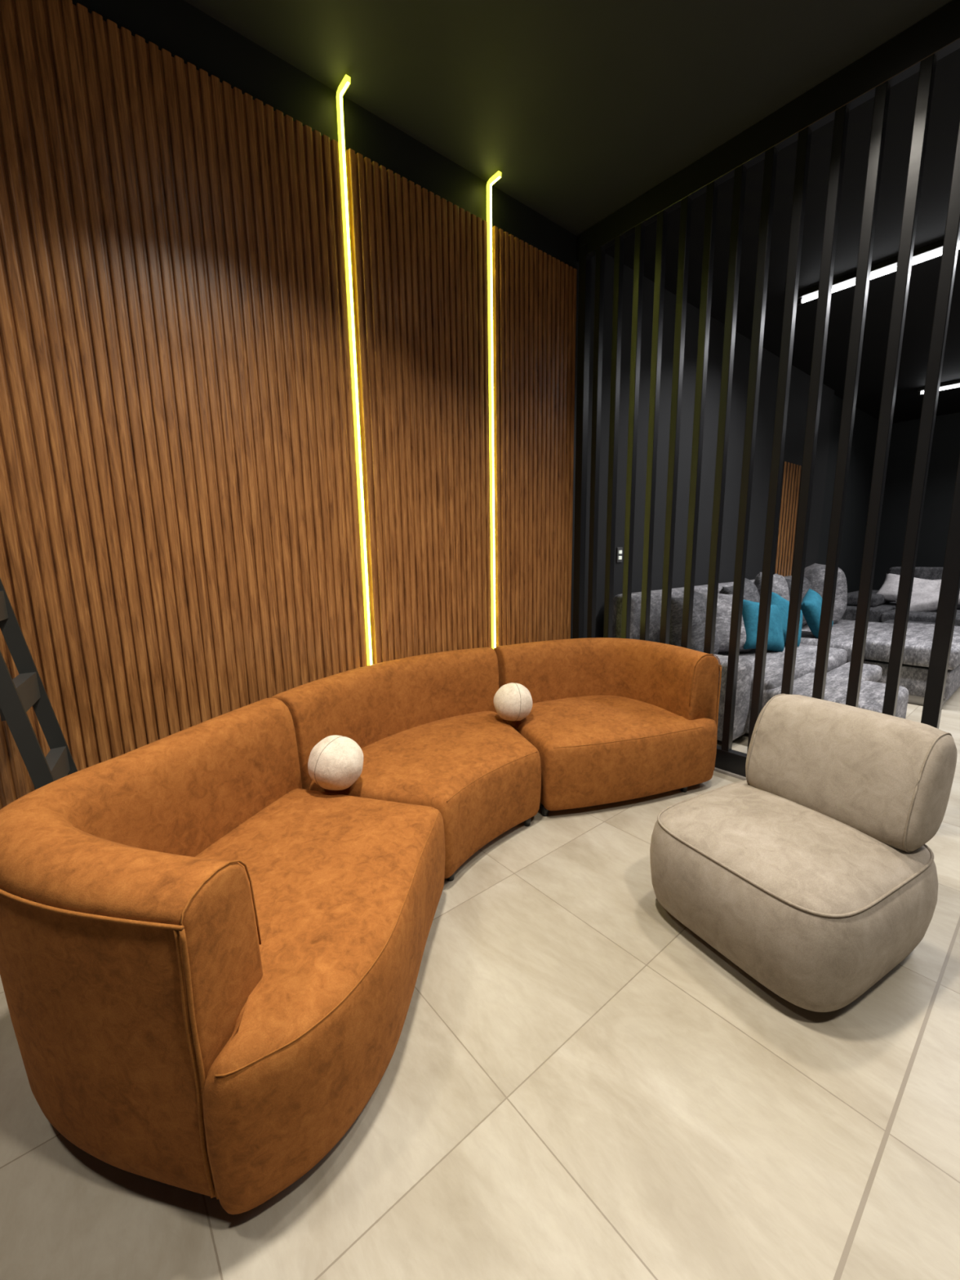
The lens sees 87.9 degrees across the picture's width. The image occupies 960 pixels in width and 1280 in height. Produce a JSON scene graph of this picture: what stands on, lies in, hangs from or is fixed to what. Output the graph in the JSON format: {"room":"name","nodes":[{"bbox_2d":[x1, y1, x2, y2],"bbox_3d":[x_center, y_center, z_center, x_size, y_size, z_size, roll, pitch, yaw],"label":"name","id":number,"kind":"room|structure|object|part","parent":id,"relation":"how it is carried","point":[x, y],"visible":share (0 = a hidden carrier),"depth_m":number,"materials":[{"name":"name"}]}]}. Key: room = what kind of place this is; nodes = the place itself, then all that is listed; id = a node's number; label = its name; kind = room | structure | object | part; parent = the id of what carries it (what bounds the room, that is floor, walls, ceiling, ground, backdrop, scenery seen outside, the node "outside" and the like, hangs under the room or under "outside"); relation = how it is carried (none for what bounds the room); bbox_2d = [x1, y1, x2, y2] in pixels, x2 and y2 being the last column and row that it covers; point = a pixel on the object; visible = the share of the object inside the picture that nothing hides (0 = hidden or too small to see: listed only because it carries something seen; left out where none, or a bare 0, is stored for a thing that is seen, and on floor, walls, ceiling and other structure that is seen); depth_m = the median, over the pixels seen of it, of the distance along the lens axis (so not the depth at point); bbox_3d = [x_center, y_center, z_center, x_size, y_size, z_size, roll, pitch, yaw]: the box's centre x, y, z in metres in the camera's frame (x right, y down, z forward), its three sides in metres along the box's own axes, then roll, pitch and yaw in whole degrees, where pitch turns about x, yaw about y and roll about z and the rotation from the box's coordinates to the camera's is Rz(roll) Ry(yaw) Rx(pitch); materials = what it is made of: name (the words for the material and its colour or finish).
{"room":"furniture showroom","nodes":[
{"label":"furniture showroom","id":0,"kind":"room"},
{"bbox_2d":[71,0,834,662],"bbox_3d":[0.339,-0.987,3.417,11.450,3.390,0.120,-9,13,-39],"label":"wall","id":1,"kind":"structure","parent":0,"point":[799,386],"depth_m":3.88,"materials":[{"name":"paint"}]},
{"bbox_2d":[0,0,367,809],"bbox_3d":[-2.204,-0.461,1.264,4.108,3.165,0.026,-9,13,-39],"label":"wall panel","id":2,"kind":"object","parent":1,"relation":"attached to","point":[180,545],"visible":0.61,"depth_m":1.97,"materials":[{"name":"brown wood"}]},
{"bbox_2d":[336,74,373,665],"bbox_3d":[-0.585,-0.818,2.506,0.022,3.361,0.105,-9,13,-39],"label":"light strip","id":3,"kind":"object","parent":1,"relation":"attached to","point":[345,82],"visible":0.85,"depth_m":2.42,"materials":[{"name":"yellow plastic"}]},
{"bbox_2d":[346,148,491,664],"bbox_3d":[-0.265,-0.768,2.846,0.851,3.165,0.026,-9,13,-39],"label":"wall panel","id":4,"kind":"object","parent":1,"relation":"attached to","point":[420,260],"visible":0.67,"depth_m":2.72,"materials":[{"name":"brown wood"}]},
{"bbox_2d":[486,170,501,648],"bbox_3d":[0.102,-0.927,3.066,0.022,3.361,0.105,-9,13,-39],"label":"light strip","id":5,"kind":"object","parent":1,"relation":"attached to","point":[497,175],"visible":0.85,"depth_m":2.99,"materials":[{"name":"yellow"}]},
{"bbox_2d":[492,226,577,646],"bbox_3d":[0.381,-0.870,3.373,0.745,3.165,0.026,-9,13,-39],"label":"wall panel","id":6,"kind":"object","parent":1,"relation":"attached to","point":[534,292],"visible":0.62,"depth_m":3.27,"materials":[{"name":"brown wood"}]},
{"bbox_2d":[616,546,622,562],"bbox_3d":[1.138,-0.693,4.048,0.070,0.120,0.016,-9,13,-39],"label":"light switch","id":7,"kind":"object","parent":1,"relation":"attached to","point":[620,549],"visible":1,"depth_m":4.04,"materials":[{"name":"white plastic"}]},
{"bbox_2d":[773,461,801,576],"bbox_3d":[3.871,-1.007,6.296,0.660,2.330,0.017,-9,13,-39],"label":"panel","id":8,"kind":"object","parent":1,"relation":"attached to","point":[792,473],"visible":0.44,"depth_m":6.16,"materials":[{"name":"brown wood"}]},
{"bbox_2d":[0,686,959,1279],"bbox_3d":[3.646,0.955,2.171,14.500,0.100,6.800,-9,13,-39],"label":"floor","id":9,"kind":"structure","parent":0,"point":[576,1083],"depth_m":1.16,"materials":[{"name":"beige tile"}]},
{"bbox_2d":[0,577,77,789],"bbox_3d":[-1.477,0.072,1.565,0.406,2.000,0.306,-9,13,-39],"label":"ladder","id":10,"kind":"object","parent":9,"relation":"on","point":[18,695],"visible":0.42,"depth_m":1.62,"materials":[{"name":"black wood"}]},
{"bbox_3d":[-1.403,0.092,1.446,0.366,2.000,0.026,-9,13,-39],"label":"rail","id":11,"kind":"part","parent":10,"relation":"part of","materials":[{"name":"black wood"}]},
{"bbox_2d":[0,697,445,1214],"bbox_3d":[-0.629,0.706,1.469,0.945,0.760,1.073,2,10,17],"label":"sofa section","id":12,"kind":"object","parent":9,"relation":"on","point":[211,959],"visible":1,"depth_m":1.02,"materials":[{"name":"orange fabric"}]},
{"bbox_3d":[-0.892,0.688,1.461,0.614,0.715,1.248,-3,10,-14],"label":"backrest","id":13,"kind":"part","parent":12,"relation":"part of","materials":[{"name":"orange fabric"}]},
{"bbox_3d":[-0.573,0.852,1.490,0.839,0.372,1.050,2,10,16],"label":"seat","id":14,"kind":"part","parent":12,"relation":"part of","materials":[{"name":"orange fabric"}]},
{"bbox_2d":[307,735,363,790],"bbox_3d":[-0.571,0.487,1.976,0.214,0.213,0.212,-4,11,-19],"label":"cushion","id":15,"kind":"object","parent":12,"relation":"on","point":[335,762],"visible":1,"depth_m":1.90,"materials":[{"name":"beige fabric"}]},
{"bbox_2d":[270,647,541,881],"bbox_3d":[-0.241,0.534,2.413,1.386,0.760,0.953,-9,13,-39],"label":"sofa section","id":16,"kind":"object","parent":9,"relation":"on","point":[428,730],"visible":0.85,"depth_m":2.31,"materials":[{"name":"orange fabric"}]},
{"bbox_3d":[-0.422,0.477,2.623,0.346,0.715,1.386,8,13,42],"label":"backrest","id":17,"kind":"part","parent":16,"relation":"part of","materials":[{"name":"orange fabric"}]},
{"bbox_3d":[-0.200,0.686,2.407,1.289,0.372,0.853,-9,13,-39],"label":"seat","id":18,"kind":"part","parent":16,"relation":"part of","materials":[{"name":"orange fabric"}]},
{"bbox_3d":[-0.123,0.955,2.042,0.042,0.055,0.041,-9,13,-39],"label":"leg","id":19,"kind":"part","parent":16,"relation":"part of","materials":[{"name":"black plastic"}]},
{"bbox_2d":[493,682,532,720],"bbox_3d":[0.183,0.340,2.745,0.212,0.210,0.214,-4,10,-16],"label":"cushion","id":20,"kind":"object","parent":16,"relation":"on","point":[513,701],"visible":1,"depth_m":2.67,"materials":[{"name":"beige fabric"}]},
{"bbox_3d":[0.230,0.880,2.439,0.042,0.055,0.041,-9,13,-39],"label":"leg","id":21,"kind":"part","parent":16,"relation":"part of","materials":[{"name":"black plastic"}]},
{"bbox_2d":[493,637,721,816],"bbox_3d":[0.702,0.425,2.946,1.082,0.763,0.905,-4,11,-18],"label":"sofa section","id":22,"kind":"object","parent":9,"relation":"on","point":[610,720],"visible":0.88,"depth_m":2.72,"materials":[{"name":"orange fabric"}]},
{"bbox_3d":[0.331,0.863,2.527,0.042,0.055,0.041,-9,13,-39],"label":"leg","id":23,"kind":"part","parent":22,"relation":"part of","materials":[{"name":"black plastic"}]},
{"bbox_3d":[0.742,0.372,3.121,1.297,0.715,0.591,2,10,15],"label":"backrest","id":24,"kind":"part","parent":22,"relation":"part of","materials":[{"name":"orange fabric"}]},
{"bbox_3d":[0.713,0.581,2.923,1.063,0.372,0.804,-4,10,-18],"label":"seat","id":25,"kind":"part","parent":22,"relation":"part of","materials":[{"name":"orange fabric"}]},
{"bbox_3d":[1.130,0.811,2.757,0.042,0.055,0.041,-9,13,-39],"label":"leg","id":26,"kind":"part","parent":22,"relation":"part of","materials":[{"name":"black plastic"}]},
{"bbox_2d":[713,767,746,780],"bbox_3d":[1.402,0.769,3.087,0.087,0.013,2.105,-9,13,-39],"label":"threshold","id":27,"kind":"object","parent":9,"relation":"on","point":[717,770],"depth_m":2.94,"materials":[{"name":"grey metal"}]},
{"bbox_2d":[612,575,908,741],"bbox_3d":[3.102,-0.015,4.618,4.030,0.980,1.730,-9,13,-39],"label":"sofa","id":28,"kind":"object","parent":9,"relation":"on","point":[872,693],"visible":0.34,"depth_m":3.84,"materials":[{"name":"grey fabric"}]},
{"bbox_2d":[669,591,719,654],"bbox_3d":[1.683,-0.089,3.944,0.334,0.552,0.621,8,13,41],"label":"cushion","id":29,"kind":"object","parent":28,"relation":"on","point":[700,602],"visible":0.39,"depth_m":3.75,"materials":[{"name":"grey fabric"}]},
{"bbox_3d":[2.634,-0.236,5.189,3.980,0.730,0.210,-9,13,-39],"label":"backrest","id":30,"kind":"part","parent":28,"relation":"part of","materials":[{"name":"grey fabric"}]},
{"bbox_2d":[693,590,751,653],"bbox_3d":[2.067,-0.150,4.258,0.651,0.579,0.331,-6,11,-27],"label":"cushion","id":31,"kind":"object","parent":28,"relation":"on","point":[724,604],"visible":0.37,"depth_m":4.14,"materials":[{"name":"grey fabric"}]},
{"bbox_3d":[1.446,0.352,3.738,0.290,0.550,1.020,-9,13,-39],"label":"arm","id":32,"kind":"part","parent":28,"relation":"part of","materials":[{"name":"grey fabric"}]},
{"bbox_2d":[719,577,759,602],"bbox_3d":[2.528,-0.280,4.783,0.334,0.604,0.665,9,14,44],"label":"cushion","id":33,"kind":"object","parent":28,"relation":"on","point":[751,593],"visible":0.23,"depth_m":4.68,"materials":[{"name":"grey fabric"}]},
{"bbox_2d":[742,600,784,652],"bbox_3d":[2.435,-0.121,4.322,0.542,0.503,0.268,-4,11,-20],"label":"cushion","id":34,"kind":"object","parent":28,"relation":"on","point":[775,642],"visible":0.7,"depth_m":4.24,"materials":[{"name":"fabric"}]},
{"bbox_2d":[754,571,789,601],"bbox_3d":[3.081,-0.416,5.226,0.324,0.621,0.662,8,14,42],"label":"cushion","id":35,"kind":"object","parent":28,"relation":"on","point":[780,585],"visible":0.25,"depth_m":5.08,"materials":[{"name":"grey fabric"}]},
{"bbox_2d":[716,644,847,689],"bbox_3d":[2.334,0.200,4.270,1.700,0.160,0.950,-9,13,-39],"label":"seat cushion","id":36,"kind":"object","parent":28,"relation":"on","point":[806,656],"depth_m":4.06,"materials":[{"name":"grey fabric"}]},
{"bbox_2d":[770,591,802,646],"bbox_3d":[2.794,-0.178,4.589,0.579,0.562,0.258,-4,10,-15],"label":"cushion","id":37,"kind":"object","parent":28,"relation":"on","point":[783,604],"visible":0.28,"depth_m":4.52,"materials":[{"name":"fabric"}]},
{"bbox_2d":[784,577,813,626],"bbox_3d":[3.550,-0.435,5.525,0.339,0.526,0.601,9,14,44],"label":"cushion","id":38,"kind":"object","parent":28,"relation":"on","point":[806,584],"visible":0.14,"depth_m":5.34,"materials":[{"name":"grey fabric"}]},
{"bbox_2d":[800,588,833,638],"bbox_3d":[3.296,-0.245,4.869,0.268,0.490,0.528,7,13,39],"label":"cushion","id":39,"kind":"object","parent":28,"relation":"on","point":[811,606],"visible":0.66,"depth_m":4.75,"materials":[{"name":"fabric"}]},
{"bbox_2d":[804,563,847,623],"bbox_3d":[4.087,-0.560,5.958,0.465,0.696,0.800,4,11,25],"label":"cushion","id":40,"kind":"object","parent":28,"relation":"on","point":[815,573],"visible":0.38,"depth_m":5.63,"materials":[{"name":"grey fabric"}]},
{"bbox_2d":[800,619,893,662],"bbox_3d":[3.735,-0.033,5.385,1.890,0.190,0.990,-9,13,-39],"label":"seat cushion","id":41,"kind":"object","parent":28,"relation":"on","point":[842,631],"depth_m":5.03,"materials":[{"name":"grey fabric"}]},
{"bbox_3d":[3.005,0.313,4.043,0.820,0.135,0.260,-9,13,-39],"label":"ottoman seat","id":42,"kind":"part","parent":28,"relation":"part of","materials":[{"name":"grey fabric"}]},
{"bbox_2d":[572,0,959,777],"bbox_3d":[1.360,-0.900,2.817,0.067,3.373,2.098,-9,13,-39],"label":"partition","id":43,"kind":"object","parent":9,"relation":"on","point":[919,47],"depth_m":2.56,"materials":[{"name":"black paint"}]},
{"bbox_3d":[0.723,-0.981,3.577,0.060,3.288,0.060,-9,13,-39],"label":"post","id":44,"kind":"part","parent":43,"relation":"part of","materials":[{"name":"black metal"}]},
{"bbox_3d":[0.802,-0.998,3.487,0.048,3.115,0.042,-9,13,-39],"label":"post","id":45,"kind":"part","parent":43,"relation":"part of","materials":[{"name":"black metal"}]},
{"bbox_3d":[0.895,-0.980,3.377,0.048,3.115,0.042,-9,13,-39],"label":"post","id":46,"kind":"part","parent":43,"relation":"part of","materials":[{"name":"black metal"}]},
{"bbox_3d":[0.989,-0.962,3.266,0.048,3.115,0.042,-9,13,-39],"label":"post","id":47,"kind":"part","parent":43,"relation":"part of","materials":[{"name":"black metal"}]},
{"bbox_3d":[1.082,-0.944,3.155,0.048,3.115,0.042,-9,13,-39],"label":"post","id":48,"kind":"part","parent":43,"relation":"part of","materials":[{"name":"black metal"}]},
{"bbox_3d":[1.175,-0.926,3.045,0.048,3.115,0.042,-9,13,-39],"label":"post","id":49,"kind":"part","parent":43,"relation":"part of","materials":[{"name":"black metal"}]},
{"bbox_3d":[1.268,-0.908,2.934,0.048,3.115,0.042,-9,13,-39],"label":"post","id":50,"kind":"part","parent":43,"relation":"part of","materials":[{"name":"black metal"}]},
{"bbox_3d":[1.361,-0.890,2.823,0.048,3.115,0.042,-9,13,-39],"label":"post","id":51,"kind":"part","parent":43,"relation":"part of","materials":[{"name":"black metal"}]},
{"bbox_3d":[1.386,0.700,3.102,0.055,0.123,2.095,-9,13,-39],"label":"rail","id":52,"kind":"part","parent":43,"relation":"part of","materials":[{"name":"black metal"}]},
{"bbox_3d":[1.454,-0.872,2.713,0.048,3.115,0.042,-9,13,-39],"label":"post","id":53,"kind":"part","parent":43,"relation":"part of","materials":[{"name":"black metal"}]},
{"bbox_3d":[1.339,-2.490,2.542,0.055,0.145,2.095,-9,13,-39],"label":"rail","id":54,"kind":"part","parent":43,"relation":"part of","materials":[{"name":"black metal"}]},
{"bbox_3d":[1.548,-0.854,2.602,0.048,3.115,0.042,-9,13,-39],"label":"post","id":55,"kind":"part","parent":43,"relation":"part of","materials":[{"name":"black metal"}]},
{"bbox_3d":[1.641,-0.836,2.491,0.048,3.115,0.042,-9,13,-39],"label":"post","id":56,"kind":"part","parent":43,"relation":"part of","materials":[{"name":"black metal"}]},
{"bbox_3d":[1.734,-0.818,2.381,0.048,3.115,0.042,-9,13,-39],"label":"post","id":57,"kind":"part","parent":43,"relation":"part of","materials":[{"name":"black metal"}]},
{"bbox_3d":[1.827,-0.799,2.270,0.048,3.115,0.042,-9,13,-39],"label":"post","id":58,"kind":"part","parent":43,"relation":"part of","materials":[{"name":"black metal"}]},
{"bbox_3d":[1.920,-0.781,2.159,0.048,3.115,0.042,-9,13,-39],"label":"post","id":59,"kind":"part","parent":43,"relation":"part of","materials":[{"name":"black metal"}]},
{"bbox_3d":[2.016,-0.732,2.052,0.060,3.288,0.056,-9,13,-39],"label":"post","id":60,"kind":"part","parent":43,"relation":"part of","materials":[{"name":"black metal"}]},
{"bbox_2d":[649,693,957,1012],"bbox_3d":[1.053,0.639,1.708,0.762,0.758,0.708,-6,11,-28],"label":"lounge chair","id":61,"kind":"object","parent":9,"relation":"on","point":[814,873],"visible":1,"depth_m":1.54,"materials":[{"name":"beige fabric"}]},
{"bbox_3d":[1.052,0.785,1.732,0.756,0.383,0.708,-6,11,-28],"label":"seat","id":62,"kind":"part","parent":61,"relation":"part of","materials":[{"name":"beige fabric"}]},
{"bbox_3d":[1.277,0.438,1.771,0.271,0.390,0.568,-6,11,-28],"label":"backrest","id":63,"kind":"part","parent":61,"relation":"part of","materials":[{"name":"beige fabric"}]},
{"bbox_2d":[840,566,959,626],"bbox_3d":[6.445,-0.446,6.637,2.250,0.970,2.750,-9,13,-39],"label":"sofa","id":64,"kind":"object","parent":9,"relation":"on","point":[882,611],"visible":0.34,"depth_m":7.10,"materials":[{"name":"grey fabric"}]},
{"bbox_3d":[5.951,-0.337,7.622,1.800,0.430,0.650,-9,13,-39],"label":"arm","id":65,"kind":"part","parent":64,"relation":"part of","materials":[{"name":"grey fabric"}]},
{"bbox_2d":[875,573,940,602],"bbox_3d":[6.280,-0.728,7.302,0.372,0.473,0.744,-8,12,-36],"label":"cushion","id":66,"kind":"object","parent":64,"relation":"on","point":[889,589],"visible":0.54,"depth_m":7.30,"materials":[{"name":"grey fabric"}]},
{"bbox_2d":[895,588,940,611],"bbox_3d":[6.147,-0.527,6.867,0.638,0.366,0.389,8,13,40],"label":"cushion","id":67,"kind":"object","parent":64,"relation":"on","point":[924,601],"visible":0.48,"depth_m":6.78,"materials":[{"name":"grey fabric"}]},
{"bbox_2d":[880,607,959,626],"bbox_3d":[6.327,-0.322,6.782,1.480,0.140,1.090,-9,13,-39],"label":"seat cushion","id":68,"kind":"object","parent":64,"relation":"on","point":[886,614],"depth_m":6.53,"materials":[{"name":"grey fabric"}]},
{"bbox_3d":[6.889,-0.756,7.586,0.300,0.700,1.060,-9,13,-39],"label":"backrest","id":69,"kind":"part","parent":64,"relation":"part of","materials":[{"name":"grey fabric"}]},
{"bbox_2d":[933,579,959,605],"bbox_3d":[6.689,-0.675,6.970,0.348,0.451,0.702,-10,13,-41],"label":"cushion","id":70,"kind":"object","parent":64,"relation":"on","point":[939,580],"visible":0.09,"depth_m":7.05,"materials":[{"name":"grey fabric"}]},
{"bbox_2d":[863,622,959,705],"bbox_3d":[4.217,0.189,4.733,1.660,0.505,0.630,-9,13,-39],"label":"daybed","id":71,"kind":"object","parent":9,"relation":"on","point":[919,637],"visible":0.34,"depth_m":4.22,"materials":[{"name":"grey fabric"}]},
{"bbox_2d":[863,622,959,670],"bbox_3d":[4.214,0.024,4.704,1.660,0.170,0.630,-9,13,-39],"label":"seat cushion","id":72,"kind":"object","parent":71,"relation":"on","point":[919,637],"depth_m":4.31,"materials":[{"name":"grey fabric"}]},
{"bbox_2d":[183,0,959,423],"bbox_3d":[3.595,-2.482,1.567,14.500,0.100,6.800,-9,13,-39],"label":"ceiling","id":73,"kind":"structure","parent":0,"point":[582,108],"depth_m":2.37,"materials":[{"name":"black paint"}]},
{"bbox_2d":[797,284,818,305],"bbox_3d":[2.634,-2.802,3.986,0.249,0.078,0.210,-9,13,-39],"label":"tube light","id":74,"kind":"object","parent":73,"relation":"attached to","point":[811,293],"depth_m":4.06,"materials":[{"name":"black plastic"}]},
{"bbox_2d":[831,271,856,293],"bbox_3d":[2.780,-2.771,3.797,0.229,0.078,0.209,-9,13,-39],"label":"tube light","id":75,"kind":"object","parent":73,"relation":"attached to","point":[846,281],"depth_m":3.87,"materials":[{"name":"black plastic"}]},
{"bbox_2d":[869,256,897,279],"bbox_3d":[2.933,-2.742,3.614,0.229,0.078,0.206,-9,13,-39],"label":"tube light","id":76,"kind":"object","parent":73,"relation":"attached to","point":[888,266],"depth_m":3.68,"materials":[{"name":"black plastic"}]},
{"bbox_2d":[917,386,924,395],"bbox_3d":[5.763,-3.290,6.493,0.393,0.078,0.120,-9,13,-39],"label":"tube light","id":77,"kind":"object","parent":73,"relation":"attached to","point":[920,390],"depth_m":6.62,"materials":[{"name":"black plastic"}]},
{"bbox_2d":[911,240,943,265],"bbox_3d":[3.088,-2.712,3.431,0.229,0.078,0.195,-9,13,-39],"label":"tube light","id":78,"kind":"object","parent":73,"relation":"attached to","point":[919,255],"depth_m":3.50,"materials":[{"name":"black plastic"}]},
{"bbox_2d":[939,379,959,390],"bbox_3d":[5.931,-3.254,6.275,0.373,0.078,0.224,-9,13,-39],"label":"tube light","id":79,"kind":"object","parent":73,"relation":"attached to","point":[950,384],"depth_m":6.40,"materials":[{"name":"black plastic"}]},
{"bbox_2d":[817,395,878,592],"bbox_3d":[5.882,-1.876,8.005,3.050,3.390,0.100,-9,13,-39],"label":"wall","id":80,"kind":"structure","parent":0,"point":[865,426],"depth_m":7.93,"materials":[{"name":"grey paint"}]},
{"bbox_2d":[872,412,959,590],"bbox_3d":[9.157,-1.640,6.387,0.100,3.390,6.800,-9,13,-39],"label":"wall","id":81,"kind":"structure","parent":0,"point":[945,446],"depth_m":8.35,"materials":[{"name":"grey paint"}]}
]}

